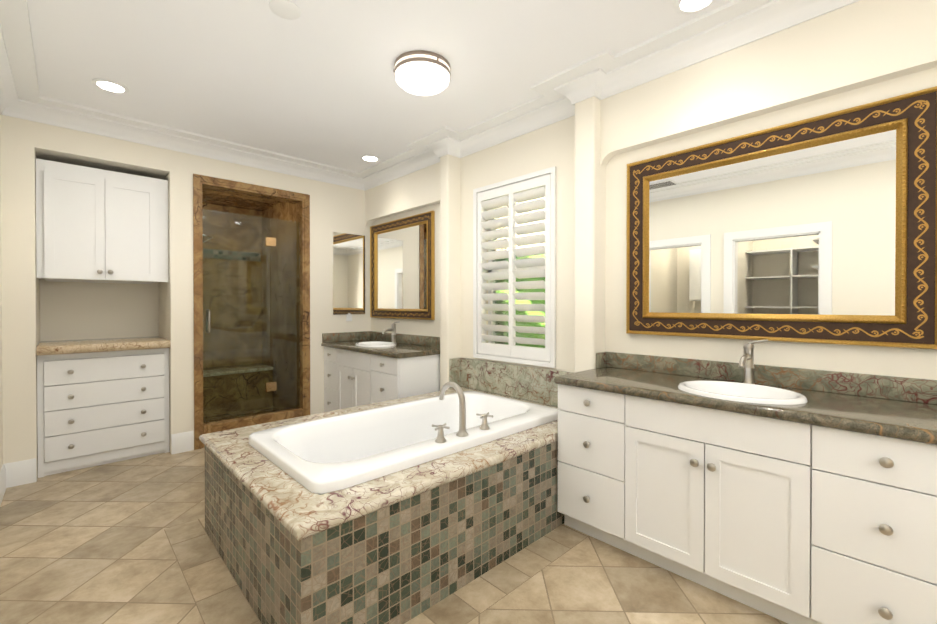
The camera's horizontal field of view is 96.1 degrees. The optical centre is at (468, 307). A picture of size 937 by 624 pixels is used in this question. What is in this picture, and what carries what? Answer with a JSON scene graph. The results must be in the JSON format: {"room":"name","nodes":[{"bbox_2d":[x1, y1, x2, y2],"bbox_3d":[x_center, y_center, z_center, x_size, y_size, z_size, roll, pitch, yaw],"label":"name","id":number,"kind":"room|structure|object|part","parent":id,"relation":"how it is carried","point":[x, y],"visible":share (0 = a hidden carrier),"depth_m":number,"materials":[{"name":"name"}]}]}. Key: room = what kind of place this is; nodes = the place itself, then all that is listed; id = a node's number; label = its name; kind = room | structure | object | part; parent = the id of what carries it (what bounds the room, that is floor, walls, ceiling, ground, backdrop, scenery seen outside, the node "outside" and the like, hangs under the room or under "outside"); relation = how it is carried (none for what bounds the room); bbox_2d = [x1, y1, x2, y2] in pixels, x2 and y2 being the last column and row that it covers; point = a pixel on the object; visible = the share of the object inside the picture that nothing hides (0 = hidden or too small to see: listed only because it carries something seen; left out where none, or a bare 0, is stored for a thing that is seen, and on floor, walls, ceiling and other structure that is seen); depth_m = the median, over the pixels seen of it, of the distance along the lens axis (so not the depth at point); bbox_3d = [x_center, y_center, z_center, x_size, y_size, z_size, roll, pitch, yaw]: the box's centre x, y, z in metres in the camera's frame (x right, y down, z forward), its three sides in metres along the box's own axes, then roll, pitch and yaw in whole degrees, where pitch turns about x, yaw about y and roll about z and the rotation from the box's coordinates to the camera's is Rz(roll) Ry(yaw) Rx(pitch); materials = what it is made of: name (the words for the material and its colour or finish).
{"room":"bathroom","nodes":[
{"label":"bathroom","id":0,"kind":"room"},
{"bbox_2d":[0,123,2,469],"bbox_3d":[-1.203,-0.088,0.688,0.120,2.750,6.550,0,1,-44],"label":"wall","id":1,"kind":"structure","parent":0,"point":[1,427],"depth_m":2.92,"materials":[{"name":"paint"}]},
{"bbox_2d":[0,431,193,504],"bbox_3d":[-0.747,1.199,1.130,1.140,0.170,6.150,0,1,-44],"label":"baseboard","id":2,"kind":"structure","parent":1,"relation":"attached to","point":[17,473],"depth_m":3.03,"materials":[{"name":"paint"}]},
{"bbox_2d":[36,154,166,344],"bbox_3d":[-3.178,0.036,3.682,0.853,2.460,0.510,0,1,-44],"label":"wall","id":3,"kind":"structure","parent":0,"point":[75,310],"depth_m":3.79,"materials":[{"name":"paint"}]},
{"bbox_2d":[0,114,370,476],"bbox_3d":[-2.286,-0.111,4.039,3.330,2.750,0.200,0,1,-44],"label":"wall","id":4,"kind":"structure","parent":0,"point":[333,207],"depth_m":3.63,"materials":[{"name":"paint"}]},
{"bbox_2d":[203,209,299,422],"bbox_3d":[-2.324,0.076,4.350,0.938,1.968,0.647,0,1,-44],"label":"shower enclosure","id":5,"kind":"object","parent":4,"relation":"attached to","point":[270,242],"visible":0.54,"depth_m":4.20,"materials":[{"name":"clear glass"}]},
{"bbox_3d":[-2.410,0.125,3.895,0.017,0.216,0.106,0,1,-44],"label":"handle","id":6,"kind":"part","parent":5,"relation":"part of","materials":[{"name":"silver metal"}]},
{"bbox_2d":[193,174,309,449],"bbox_3d":[-2.130,0.035,4.173,1.050,2.455,0.218,0,1,-44],"label":"shower surround","id":7,"kind":"structure","parent":4,"relation":"attached to","point":[301,201],"depth_m":4.02,"materials":[{"name":"stone"}]},
{"bbox_2d":[333,232,364,314],"bbox_3d":[-1.351,-0.381,4.781,0.400,0.920,0.006,0,1,-44],"label":"frameless mirror","id":8,"kind":"object","parent":4,"relation":"attached to","point":[348,273],"visible":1,"depth_m":4.77,"materials":[{"name":"clear glass"}]},
{"bbox_2d":[346,313,351,320],"bbox_3d":[-1.355,0.096,4.781,0.070,0.115,0.008,0,1,-44],"label":"electrical outlet plate","id":9,"kind":"object","parent":4,"relation":"attached to","point":[348,316],"visible":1,"depth_m":4.78,"materials":[{"name":"white plastic"}]},
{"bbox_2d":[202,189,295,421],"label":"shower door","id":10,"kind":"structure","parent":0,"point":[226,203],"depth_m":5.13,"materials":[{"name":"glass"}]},
{"bbox_2d":[27,0,733,171],"bbox_3d":[0.061,-1.519,0.052,5.410,0.120,12.300,0,1,-44],"label":"ceiling","id":11,"kind":"structure","parent":0,"point":[315,81],"depth_m":2.49,"materials":[{"name":"paint"}]},
{"bbox_2d":[91,78,128,93],"bbox_3d":[-2.384,-1.473,2.805,0.192,0.008,0.192,0,1,-44],"label":"recessed light","id":12,"kind":"object","parent":11,"relation":"in","point":[110,86],"visible":1,"depth_m":2.80,"materials":[{"name":"paint"}]},
{"bbox_2d":[269,0,300,19],"bbox_3d":[-0.903,-1.469,2.075,0.144,0.005,0.144,0,1,-44],"label":"cover plate","id":13,"kind":"object","parent":11,"relation":"attached to","point":[287,9],"visible":1,"depth_m":2.07,"materials":[{"name":"paint"}]},
{"bbox_2d":[360,155,379,161],"bbox_3d":[-0.977,-1.482,4.184,0.192,0.008,0.192,0,1,-44],"label":"recessed light","id":14,"kind":"object","parent":11,"relation":"in","point":[370,158],"visible":1,"depth_m":4.19,"materials":[{"name":"paint"}]},
{"bbox_2d":[393,50,450,95],"bbox_3d":[-0.281,-1.410,2.582,0.344,0.131,0.347,0,1,-44],"label":"flush-mount ceiling light","id":15,"kind":"object","parent":11,"relation":"attached to","point":[422,73],"visible":1,"depth_m":2.48,"materials":[{"name":"beige glass"}]},
{"bbox_2d":[674,0,716,13],"bbox_3d":[1.090,-1.467,2.010,0.192,0.008,0.192,0,1,-44],"label":"recessed light","id":16,"kind":"object","parent":11,"relation":"in","point":[687,6],"visible":1,"depth_m":2.05,"materials":[{"name":"paint"}]},
{"bbox_2d":[0,447,787,623],"bbox_3d":[0.061,1.321,0.071,5.410,0.060,12.300,0,1,-44],"label":"floor","id":17,"kind":"structure","parent":0,"point":[128,541],"depth_m":2.02,"materials":[{"name":"tile"}]},
{"bbox_2d":[36,158,170,477],"bbox_3d":[-3.084,0.077,3.583,0.807,2.380,0.673,0,1,-44],"label":"tall cabinet","id":18,"kind":"object","parent":17,"relation":"on","point":[102,401],"visible":1,"depth_m":3.36,"materials":[{"name":"paint"}]},
{"bbox_2d":[36,336,170,355],"bbox_3d":[-3.080,0.316,3.580,0.807,0.067,0.660,0,1,-44],"label":"countertop","id":19,"kind":"structure","parent":18,"relation":"on","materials":[{"name":"stone"}]},
{"bbox_2d":[321,345,439,411],"bbox_3d":[-0.888,0.843,4.254,0.610,0.840,1.416,0,1,-44],"label":"bathroom vanity","id":20,"kind":"object","parent":17,"relation":"on","point":[364,367],"depth_m":3.86,"materials":[{"name":"paint"}]},
{"bbox_2d":[321,341,439,356],"bbox_3d":[-0.880,0.402,4.245,0.607,0.042,1.436,0,1,-44],"label":"countertop","id":21,"kind":"structure","parent":20,"relation":"on","point":[386,350],"depth_m":3.86,"materials":[{"name":"grey stone"}]},
{"bbox_2d":[345,341,404,348],"bbox_3d":[-0.943,0.447,4.285,0.380,0.174,0.480,0,1,-44],"label":"sink","id":22,"kind":"object","parent":21,"relation":"in","point":[368,344],"depth_m":4.44,"materials":[{"name":"white ceramic"}]},
{"bbox_2d":[381,321,399,340],"bbox_3d":[-0.812,0.260,4.376,0.174,0.237,0.106,0,1,-44],"label":"faucet","id":23,"kind":"object","parent":21,"relation":"on","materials":[{"name":"silver metal"}]},
{"bbox_2d":[199,357,572,623],"bbox_3d":[-0.318,0.838,2.611,2.050,0.871,1.444,0,1,-44],"label":"bathtub","id":24,"kind":"object","parent":17,"relation":"on","point":[404,510],"visible":0.96,"depth_m":1.93,"materials":[{"name":"tile"}]},
{"bbox_2d":[432,382,492,442],"bbox_3d":[-0.072,0.541,2.296,0.418,0.273,0.235,0,1,-44],"label":"faucet","id":25,"kind":"object","parent":24,"relation":"on","point":[463,434],"depth_m":2.23,"materials":[{"name":"silver metal"}]},
{"bbox_2d":[556,383,936,623],"bbox_3d":[1.438,0.859,1.823,0.590,0.840,2.146,0,1,-44],"label":"bathroom vanity","id":26,"kind":"object","parent":17,"relation":"on","point":[789,495],"depth_m":1.71,"materials":[{"name":"paint"}]},
{"bbox_2d":[554,367,936,442],"bbox_3d":[1.440,0.418,1.821,0.587,0.042,2.146,0,1,-44],"label":"countertop","id":27,"kind":"structure","parent":26,"relation":"on","point":[906,417],"depth_m":1.73,"materials":[{"name":"grey stone"}]},
{"bbox_2d":[662,375,817,410],"bbox_3d":[1.249,0.463,1.955,0.410,0.174,0.510,0,1,-44],"label":"sink","id":28,"kind":"object","parent":27,"relation":"in","point":[768,394],"depth_m":2.02,"materials":[{"name":"white ceramic"}]},
{"bbox_2d":[738,339,767,382],"bbox_3d":[1.390,0.276,2.068,0.174,0.237,0.106,0,1,-44],"label":"faucet","id":29,"kind":"object","parent":27,"relation":"on","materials":[{"name":"silver metal"}]},
{"bbox_2d":[365,0,936,406],"bbox_3d":[0.982,-0.102,2.765,0.350,2.750,6.550,0,1,-44],"label":"wall","id":30,"kind":"structure","parent":0,"point":[860,52],"depth_m":2.59,"materials":[{"name":"paint"}]},
{"bbox_2d":[370,211,434,319],"bbox_3d":[-0.740,-0.414,4.507,0.037,1.060,1.150,0,1,-44],"label":"mirror","id":31,"kind":"object","parent":30,"relation":"attached to","point":[402,268],"visible":1,"depth_m":4.46,"materials":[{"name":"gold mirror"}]},
{"bbox_3d":[-0.731,-0.414,4.516,0.004,0.858,0.948,0,1,-44],"label":"glass","id":32,"kind":"part","parent":31,"relation":"part of","materials":[{"name":"white"}]},
{"bbox_2d":[0,0,859,190],"bbox_3d":[-0.098,-1.408,1.730,2.930,0.125,6.150,0,1,-44],"label":"crown molding","id":33,"kind":"structure","parent":30,"relation":"attached to","point":[734,24],"depth_m":2.83,"materials":[{"name":"paint"}]},
{"bbox_2d":[473,166,555,367],"bbox_3d":[0.399,-0.297,3.438,0.225,1.470,0.850,0,1,-44],"label":"window shutters","id":34,"kind":"object","parent":30,"relation":"attached to","point":[503,203],"visible":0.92,"depth_m":3.37,"materials":[{"name":"paint"}]},
{"bbox_3d":[0.462,-0.297,3.498,0.050,1.400,0.780,0,1,-44],"label":"window sash","id":35,"kind":"part","parent":34,"relation":"part of","materials":[{"name":"white wood"}]},
{"bbox_2d":[626,86,936,348],"bbox_3d":[1.465,-0.369,2.188,0.037,1.070,1.330,0,1,-44],"label":"mirror","id":36,"kind":"object","parent":30,"relation":"attached to","point":[822,229],"visible":1,"depth_m":2.05,"materials":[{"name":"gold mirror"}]},
{"bbox_3d":[1.474,-0.369,2.197,0.004,0.808,1.068,0,1,-44],"label":"glass","id":37,"kind":"part","parent":36,"relation":"part of","materials":[{"name":"white"}]},
{"bbox_3d":[1.465,-0.369,2.188,0.021,0.870,1.130,0,1,-44],"label":"frame","id":38,"kind":"part","parent":36,"relation":"part of","materials":[{"name":"gold metal"}]},
{"label":"outside","id":39,"kind":"structure","parent":0,"visible":0},
{"bbox_2d":[505,197,544,347],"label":"window","id":40,"kind":"structure","parent":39,"point":[538,336],"depth_m":5.38,"materials":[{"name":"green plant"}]}
]}

